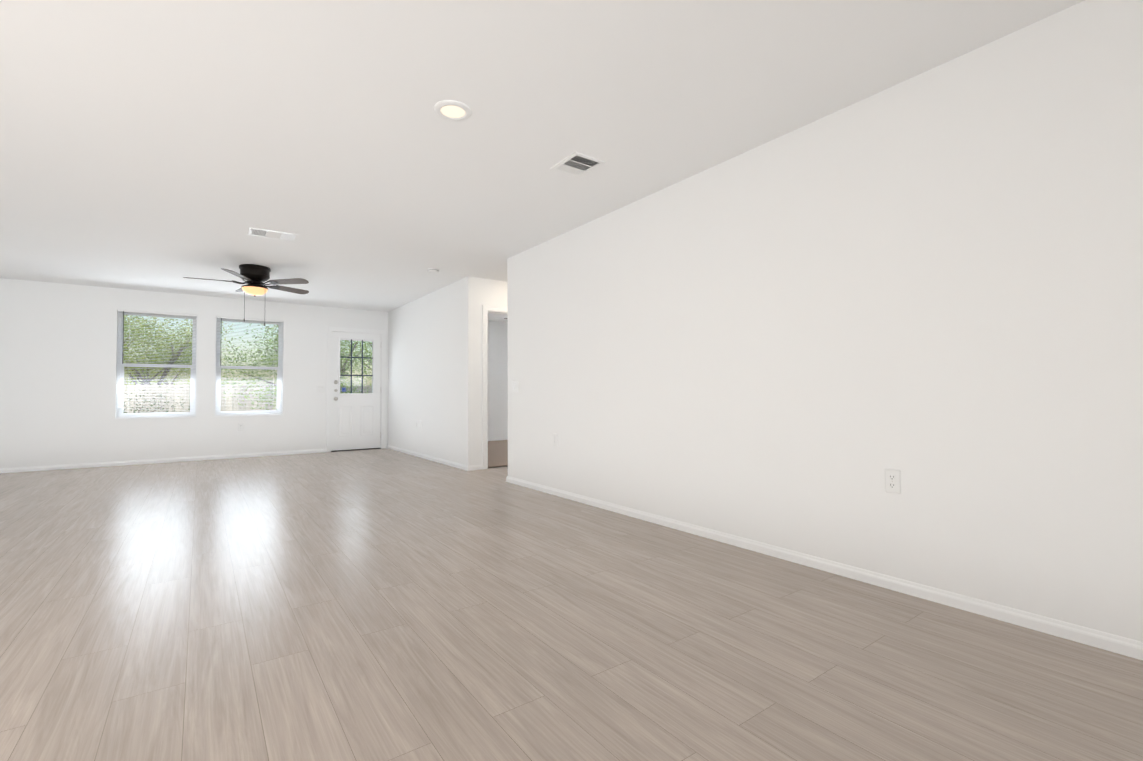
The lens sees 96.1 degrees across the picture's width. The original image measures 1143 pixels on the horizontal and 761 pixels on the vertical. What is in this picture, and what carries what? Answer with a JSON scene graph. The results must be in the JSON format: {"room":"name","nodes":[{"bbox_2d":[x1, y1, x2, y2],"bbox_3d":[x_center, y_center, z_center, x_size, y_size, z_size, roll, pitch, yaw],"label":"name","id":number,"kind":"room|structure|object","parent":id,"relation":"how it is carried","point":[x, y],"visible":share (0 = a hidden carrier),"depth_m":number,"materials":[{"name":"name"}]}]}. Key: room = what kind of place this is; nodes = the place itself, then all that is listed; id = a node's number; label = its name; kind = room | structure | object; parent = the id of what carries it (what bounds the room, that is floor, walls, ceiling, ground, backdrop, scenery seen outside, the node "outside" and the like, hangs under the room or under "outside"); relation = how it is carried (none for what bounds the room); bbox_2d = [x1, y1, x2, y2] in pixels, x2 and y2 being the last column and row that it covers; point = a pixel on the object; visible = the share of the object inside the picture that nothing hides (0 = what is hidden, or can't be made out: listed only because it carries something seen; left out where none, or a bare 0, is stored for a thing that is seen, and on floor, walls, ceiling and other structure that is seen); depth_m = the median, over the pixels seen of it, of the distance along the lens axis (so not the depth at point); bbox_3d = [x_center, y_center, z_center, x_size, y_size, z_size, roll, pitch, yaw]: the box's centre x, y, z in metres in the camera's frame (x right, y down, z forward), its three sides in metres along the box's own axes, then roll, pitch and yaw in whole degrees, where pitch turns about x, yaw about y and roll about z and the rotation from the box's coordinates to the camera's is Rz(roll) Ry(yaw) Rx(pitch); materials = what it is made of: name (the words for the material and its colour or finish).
{"room":"empty living room","nodes":[
{"label":"empty living room","id":0,"kind":"room"},
{"bbox_2d":[0,278,507,467],"bbox_3d":[-3.764,-0.017,8.939,10.770,2.440,0.150,1,-2,-36],"label":"wall","id":1,"kind":"structure","parent":0,"point":[58,366],"depth_m":7.07,"materials":[{"name":"white paint"}]},
{"bbox_2d":[115,309,196,419],"bbox_3d":[-5.934,-0.216,7.369,0.890,1.520,0.164,1,-2,-36],"label":"window","id":2,"kind":"structure","parent":1,"relation":"in","point":[120,397],"depth_m":7.33,"materials":[{"name":"white plastic"}]},
{"bbox_2d":[0,445,386,472],"bbox_3d":[-5.628,1.145,7.458,5.800,0.060,0.013,1,-2,-36],"label":"baseboard","id":3,"kind":"structure","parent":1,"relation":"attached to","point":[83,465],"depth_m":7.24,"materials":[{"name":"white paint"}]},
{"bbox_2d":[238,423,243,430],"bbox_3d":[-5.072,0.713,7.875,0.070,0.115,0.009,1,-2,-36],"label":"electrical outlet","id":4,"kind":"object","parent":1,"relation":"attached to","point":[240,426],"visible":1,"depth_m":7.87,"materials":[{"name":"white plastic"}]},
{"bbox_2d":[215,316,282,416],"bbox_3d":[-5.026,-0.204,8.025,0.890,1.520,0.164,1,-2,-36],"label":"window","id":5,"kind":"structure","parent":1,"relation":"in","point":[218,385],"depth_m":7.99,"materials":[{"name":"white plastic"}]},
{"bbox_2d":[326,326,385,451],"bbox_3d":[-3.741,0.150,8.921,0.960,2.105,0.200,1,-2,-36],"label":"door","id":6,"kind":"structure","parent":1,"relation":"in","point":[356,421],"depth_m":8.88,"materials":[{"name":"white paint"}]},
{"bbox_2d":[488,437,507,440],"bbox_3d":[-1.310,1.203,10.575,4.610,0.060,0.013,1,-2,-36],"label":"baseboard","id":7,"kind":"structure","parent":1,"relation":"attached to","point":[493,439],"depth_m":10.40,"materials":[{"name":"white paint"}]},
{"bbox_2d":[477,277,506,468],"bbox_3d":[0.683,-0.066,7.940,4.730,2.440,0.120,1,-2,-36],"label":"wall","id":8,"kind":"structure","parent":0,"point":[490,292],"depth_m":6.55,"materials":[{"name":"white paint"}]},
{"bbox_2d":[482,305,506,468],"bbox_3d":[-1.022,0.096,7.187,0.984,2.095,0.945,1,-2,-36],"label":"door frame","id":9,"kind":"structure","parent":8,"relation":"in","point":[486,309],"depth_m":6.56,"materials":[{"name":"white paint"}]},
{"bbox_2d":[0,0,1083,321],"bbox_3d":[0.104,-1.443,3.755,10.960,0.100,13.250,1,-2,-36],"label":"ceiling","id":10,"kind":"structure","parent":0,"point":[170,146],"depth_m":2.74,"materials":[{"name":"white paint"}]},
{"bbox_2d":[183,264,308,325],"bbox_3d":[-3.714,-0.972,5.960,1.272,0.687,1.273,1,-2,-36],"label":"ceiling fan","id":11,"kind":"object","parent":10,"relation":"hanging from","point":[254,276],"visible":1,"depth_m":5.88,"materials":[{"name":"brown metal"}]},
{"bbox_2d":[247,227,299,241],"bbox_3d":[-2.758,-1.348,4.752,0.400,0.007,0.260,1,-2,-36],"label":"ceiling vent","id":12,"kind":"object","parent":10,"relation":"in","point":[266,233],"visible":1,"depth_m":4.74,"materials":[{"name":"white plastic"}]},
{"bbox_2d":[428,268,438,272],"bbox_3d":[-1.641,-1.304,6.100,0.132,0.038,0.132,1,-2,-36],"label":"smoke detector","id":13,"kind":"object","parent":10,"relation":"attached to","point":[433,270],"visible":1,"depth_m":6.06,"materials":[{"name":"white plastic"}]},
{"bbox_2d":[434,100,471,120],"bbox_3d":[-0.622,-1.412,2.693,0.194,0.010,0.194,1,-2,-36],"label":"recessed light","id":14,"kind":"object","parent":10,"relation":"in","point":[453,110],"visible":1,"depth_m":2.69,"materials":[{"name":"white plastic"}]},
{"bbox_2d":[550,151,605,177],"bbox_3d":[0.037,-1.400,3.342,0.240,0.007,0.290,1,-2,-36],"label":"ceiling vent","id":15,"kind":"object","parent":10,"relation":"in","point":[576,164],"visible":1,"depth_m":3.33,"materials":[{"name":"white plastic"}]},
{"bbox_2d":[0,448,1142,760],"bbox_3d":[0.063,1.095,3.619,11.130,0.100,13.200,1,-2,-36],"label":"floor","id":16,"kind":"structure","parent":0,"point":[384,604],"depth_m":1.98,"materials":[{"name":"beige laminate"}]},
{"bbox_2d":[488,440,507,467],"bbox_3d":[-0.337,1.187,9.226,4.610,0.012,3.340,1,-2,-36],"label":"carpet floor","id":17,"kind":"structure","parent":16,"relation":"on","point":[497,453],"depth_m":8.13,"materials":[{"name":"beige carpet"}]},
{"bbox_2d":[388,0,1142,641],"bbox_3d":[0.529,-0.168,4.012,0.120,2.440,12.870,1,-2,-36],"label":"wall","id":18,"kind":"structure","parent":0,"point":[927,284],"depth_m":2.51,"materials":[{"name":"white paint"}]},
{"bbox_2d":[387,445,482,470],"bbox_3d":[-2.203,1.137,7.834,0.218,0.060,3.413,1,-2,-36],"label":"baseboard","id":19,"kind":"structure","parent":18,"relation":"attached to","point":[454,464],"depth_m":7.16,"materials":[{"name":"white paint"}]},
{"bbox_2d":[506,476,1142,659],"bbox_3d":[1.785,0.970,2.240,0.133,0.060,8.343,1,-2,-36],"label":"baseboard","id":20,"kind":"structure","parent":18,"relation":"attached to","point":[1132,648],"depth_m":2.44,"materials":[{"name":"white paint"}]},
{"bbox_2d":[885,469,900,493],"bbox_3d":[1.549,0.487,2.478,0.009,0.115,0.070,1,-2,-36],"label":"electrical outlet","id":21,"kind":"object","parent":18,"relation":"attached to","point":[892,480],"visible":1,"depth_m":2.47,"materials":[{"name":"white plastic"}]},
{"label":"outside","id":22,"kind":"structure","parent":0,"visible":0},
{"bbox_2d":[123,315,371,412],"bbox_3d":[-12.971,0.163,24.650,70.000,4.641,36.100,1,-2,-36],"label":"outdoor view","id":23,"kind":"object","parent":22,"point":[171,400],"depth_m":12.22,"materials":[{"name":"green plant"}]}
]}

